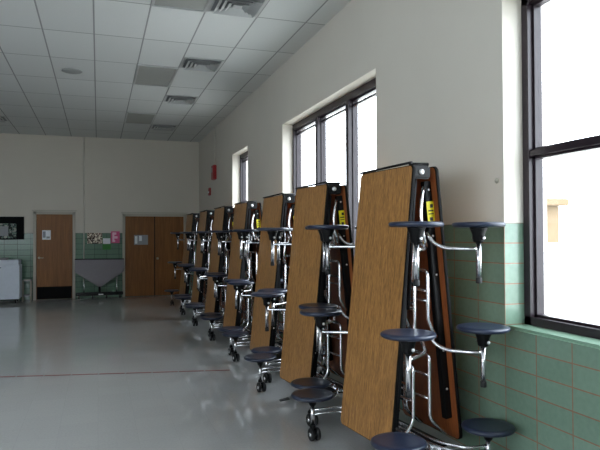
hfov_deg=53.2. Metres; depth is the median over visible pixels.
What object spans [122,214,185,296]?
trim
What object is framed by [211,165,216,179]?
fire alarm
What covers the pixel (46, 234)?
notice
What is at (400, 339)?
folding table
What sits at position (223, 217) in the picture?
folding table
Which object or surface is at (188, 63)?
ceiling vent
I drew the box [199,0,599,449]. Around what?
wall
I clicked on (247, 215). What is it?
folding table
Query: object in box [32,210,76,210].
trim
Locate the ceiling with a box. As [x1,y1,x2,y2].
[0,0,350,141]
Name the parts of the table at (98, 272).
leg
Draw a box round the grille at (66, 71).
[65,70,78,73]
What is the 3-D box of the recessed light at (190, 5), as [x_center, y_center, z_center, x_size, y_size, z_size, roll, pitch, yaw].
[-1.181,-2.464,6.222,0.610,0.016,1.220,0,-1,-19]
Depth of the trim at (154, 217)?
16.09 m
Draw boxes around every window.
[240,151,247,266]
[292,78,375,252]
[521,0,599,338]
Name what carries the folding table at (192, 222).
on the floor
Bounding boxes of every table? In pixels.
[75,258,123,298]
[164,213,210,311]
[175,210,227,322]
[185,206,251,335]
[201,200,282,354]
[222,193,329,382]
[244,181,356,425]
[291,161,515,449]
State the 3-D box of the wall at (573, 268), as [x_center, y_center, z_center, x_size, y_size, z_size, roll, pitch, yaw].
[4.593,1.066,10.494,0.200,1.500,11.000,0,-1,-19]
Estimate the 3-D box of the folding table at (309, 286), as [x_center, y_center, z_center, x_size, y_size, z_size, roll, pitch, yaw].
[0.153,0.653,5.794,1.035,2.101,1.540,0,-1,-25]
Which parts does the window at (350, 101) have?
sash, sash rail, sash, sash rail, sash, sash rail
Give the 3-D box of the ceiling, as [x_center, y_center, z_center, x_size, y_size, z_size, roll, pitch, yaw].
[-4.350,-2.548,5.411,10.796,0.150,20.740,0,-1,-19]
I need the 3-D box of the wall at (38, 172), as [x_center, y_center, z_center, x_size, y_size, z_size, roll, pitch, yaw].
[-7.457,-0.199,15.107,10.496,4.188,0.300,0,-1,-19]
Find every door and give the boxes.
[36,214,72,298]
[125,216,153,295]
[155,217,183,294]
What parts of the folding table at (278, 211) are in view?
seat, stem, seat, stem, seat, stem, seat, seat, stem, plate, stem, support rail, leg frame, leg frame, leg frame, hinge arm, support rail, leg frame, support rail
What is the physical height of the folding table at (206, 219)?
2.101 m
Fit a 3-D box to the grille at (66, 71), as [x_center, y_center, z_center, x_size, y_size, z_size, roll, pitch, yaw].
[-3.558,-2.398,9.368,0.260,0.020,0.260,0,-1,-19]
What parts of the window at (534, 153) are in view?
sash, sash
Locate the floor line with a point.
(199, 370)
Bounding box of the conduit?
[83,137,84,258]
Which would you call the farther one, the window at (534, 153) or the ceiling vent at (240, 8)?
the ceiling vent at (240, 8)
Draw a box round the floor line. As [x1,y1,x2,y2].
[0,370,224,376]
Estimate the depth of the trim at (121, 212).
16.09 m
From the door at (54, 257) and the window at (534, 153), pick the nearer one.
the window at (534, 153)
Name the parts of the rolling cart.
drawer, lid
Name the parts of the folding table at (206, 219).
seat, seat, seat, support rail, leg frame, leg frame, hinge arm, support rail, support rail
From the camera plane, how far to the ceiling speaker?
9.34 m
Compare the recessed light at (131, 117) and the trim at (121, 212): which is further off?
the trim at (121, 212)
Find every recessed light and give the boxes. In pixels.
[124,112,156,124]
[133,64,178,86]
[151,0,210,11]
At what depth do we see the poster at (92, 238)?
15.64 m
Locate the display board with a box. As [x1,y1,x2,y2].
[0,217,23,239]
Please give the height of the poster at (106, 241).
0.310 m
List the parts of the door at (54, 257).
kick plate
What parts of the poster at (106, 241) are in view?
white panel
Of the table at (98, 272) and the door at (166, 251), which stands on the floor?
the table at (98, 272)
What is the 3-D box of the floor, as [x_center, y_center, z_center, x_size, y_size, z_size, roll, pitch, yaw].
[-4.455,1.815,5.295,10.536,0.200,20.740,0,-1,-19]
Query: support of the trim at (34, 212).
attached to the wall at (38, 172)
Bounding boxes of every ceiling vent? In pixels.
[0,116,8,121]
[150,124,177,130]
[163,94,198,104]
[179,57,224,71]
[206,0,268,17]
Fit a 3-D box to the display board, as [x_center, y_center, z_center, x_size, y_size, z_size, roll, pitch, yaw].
[-7.531,0.076,14.871,1.245,0.570,0.090,0,-1,-19]
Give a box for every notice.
[42,230,50,239]
[134,235,147,244]
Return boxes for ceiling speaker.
[62,68,82,73]
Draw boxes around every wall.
[0,133,198,300]
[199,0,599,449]
[547,243,599,323]
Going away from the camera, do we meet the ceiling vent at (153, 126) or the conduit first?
the ceiling vent at (153, 126)
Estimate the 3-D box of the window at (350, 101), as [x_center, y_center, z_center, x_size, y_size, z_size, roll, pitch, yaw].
[0.453,-0.400,7.588,0.127,2.294,3.220,0,-1,-19]
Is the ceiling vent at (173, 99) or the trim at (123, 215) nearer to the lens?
the ceiling vent at (173, 99)
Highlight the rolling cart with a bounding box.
[0,259,21,302]
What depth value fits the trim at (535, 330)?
3.70 m
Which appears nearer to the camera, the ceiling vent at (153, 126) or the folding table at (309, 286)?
the folding table at (309, 286)
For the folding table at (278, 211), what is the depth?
7.19 m
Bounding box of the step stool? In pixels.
[22,279,31,301]
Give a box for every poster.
[87,233,101,243]
[103,238,110,249]
[111,231,119,242]
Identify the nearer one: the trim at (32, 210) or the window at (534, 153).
the window at (534, 153)
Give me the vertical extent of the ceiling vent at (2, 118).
0.045 m
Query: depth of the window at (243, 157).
12.44 m
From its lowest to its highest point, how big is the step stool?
0.533 m
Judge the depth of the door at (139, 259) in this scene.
15.97 m
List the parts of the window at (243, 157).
sash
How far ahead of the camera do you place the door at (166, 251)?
16.20 m
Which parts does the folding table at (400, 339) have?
seat, stem, seat, stem, seat, stem, arm, arm, arm, arm, seat, support rail, support rail, stem, leg frame, seat, leg frame, hinge arm, leg frame, arm, rail, seat, stem, arm, leg frame, arm, plate, leg frame, support rail, arm, arm, arm, arm, seat, stem, stem, seat, stem, seat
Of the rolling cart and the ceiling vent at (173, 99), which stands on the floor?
the rolling cart
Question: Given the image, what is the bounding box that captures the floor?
[0,294,469,449]
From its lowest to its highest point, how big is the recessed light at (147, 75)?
0.016 m
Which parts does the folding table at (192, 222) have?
seat, seat, support rail, hinge arm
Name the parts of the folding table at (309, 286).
seat, stem, seat, stem, arm, seat, stem, arm, arm, arm, seat, stem, seat, support rail, leg frame, stem, leg frame, hinge arm, arm, support rail, leg frame, arm, plate, arm, leg frame, leg frame, support rail, arm, arm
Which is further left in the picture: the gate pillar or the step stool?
the step stool
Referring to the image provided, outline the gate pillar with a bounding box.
[547,198,568,242]
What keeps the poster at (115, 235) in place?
attached to the wall at (38, 172)
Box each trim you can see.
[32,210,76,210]
[33,211,75,299]
[121,212,187,213]
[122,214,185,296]
[154,217,154,294]
[507,324,599,349]
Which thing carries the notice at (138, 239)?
attached to the door at (139, 259)
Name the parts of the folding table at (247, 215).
seat, seat, seat, seat, seat, stem, stem, support rail, leg frame, leg frame, hinge arm, leg frame, leg frame, support rail, leg frame, leg frame, support rail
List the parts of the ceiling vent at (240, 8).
plate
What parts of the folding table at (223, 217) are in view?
seat, seat, seat, seat, seat, support rail, leg frame, leg frame, hinge arm, support rail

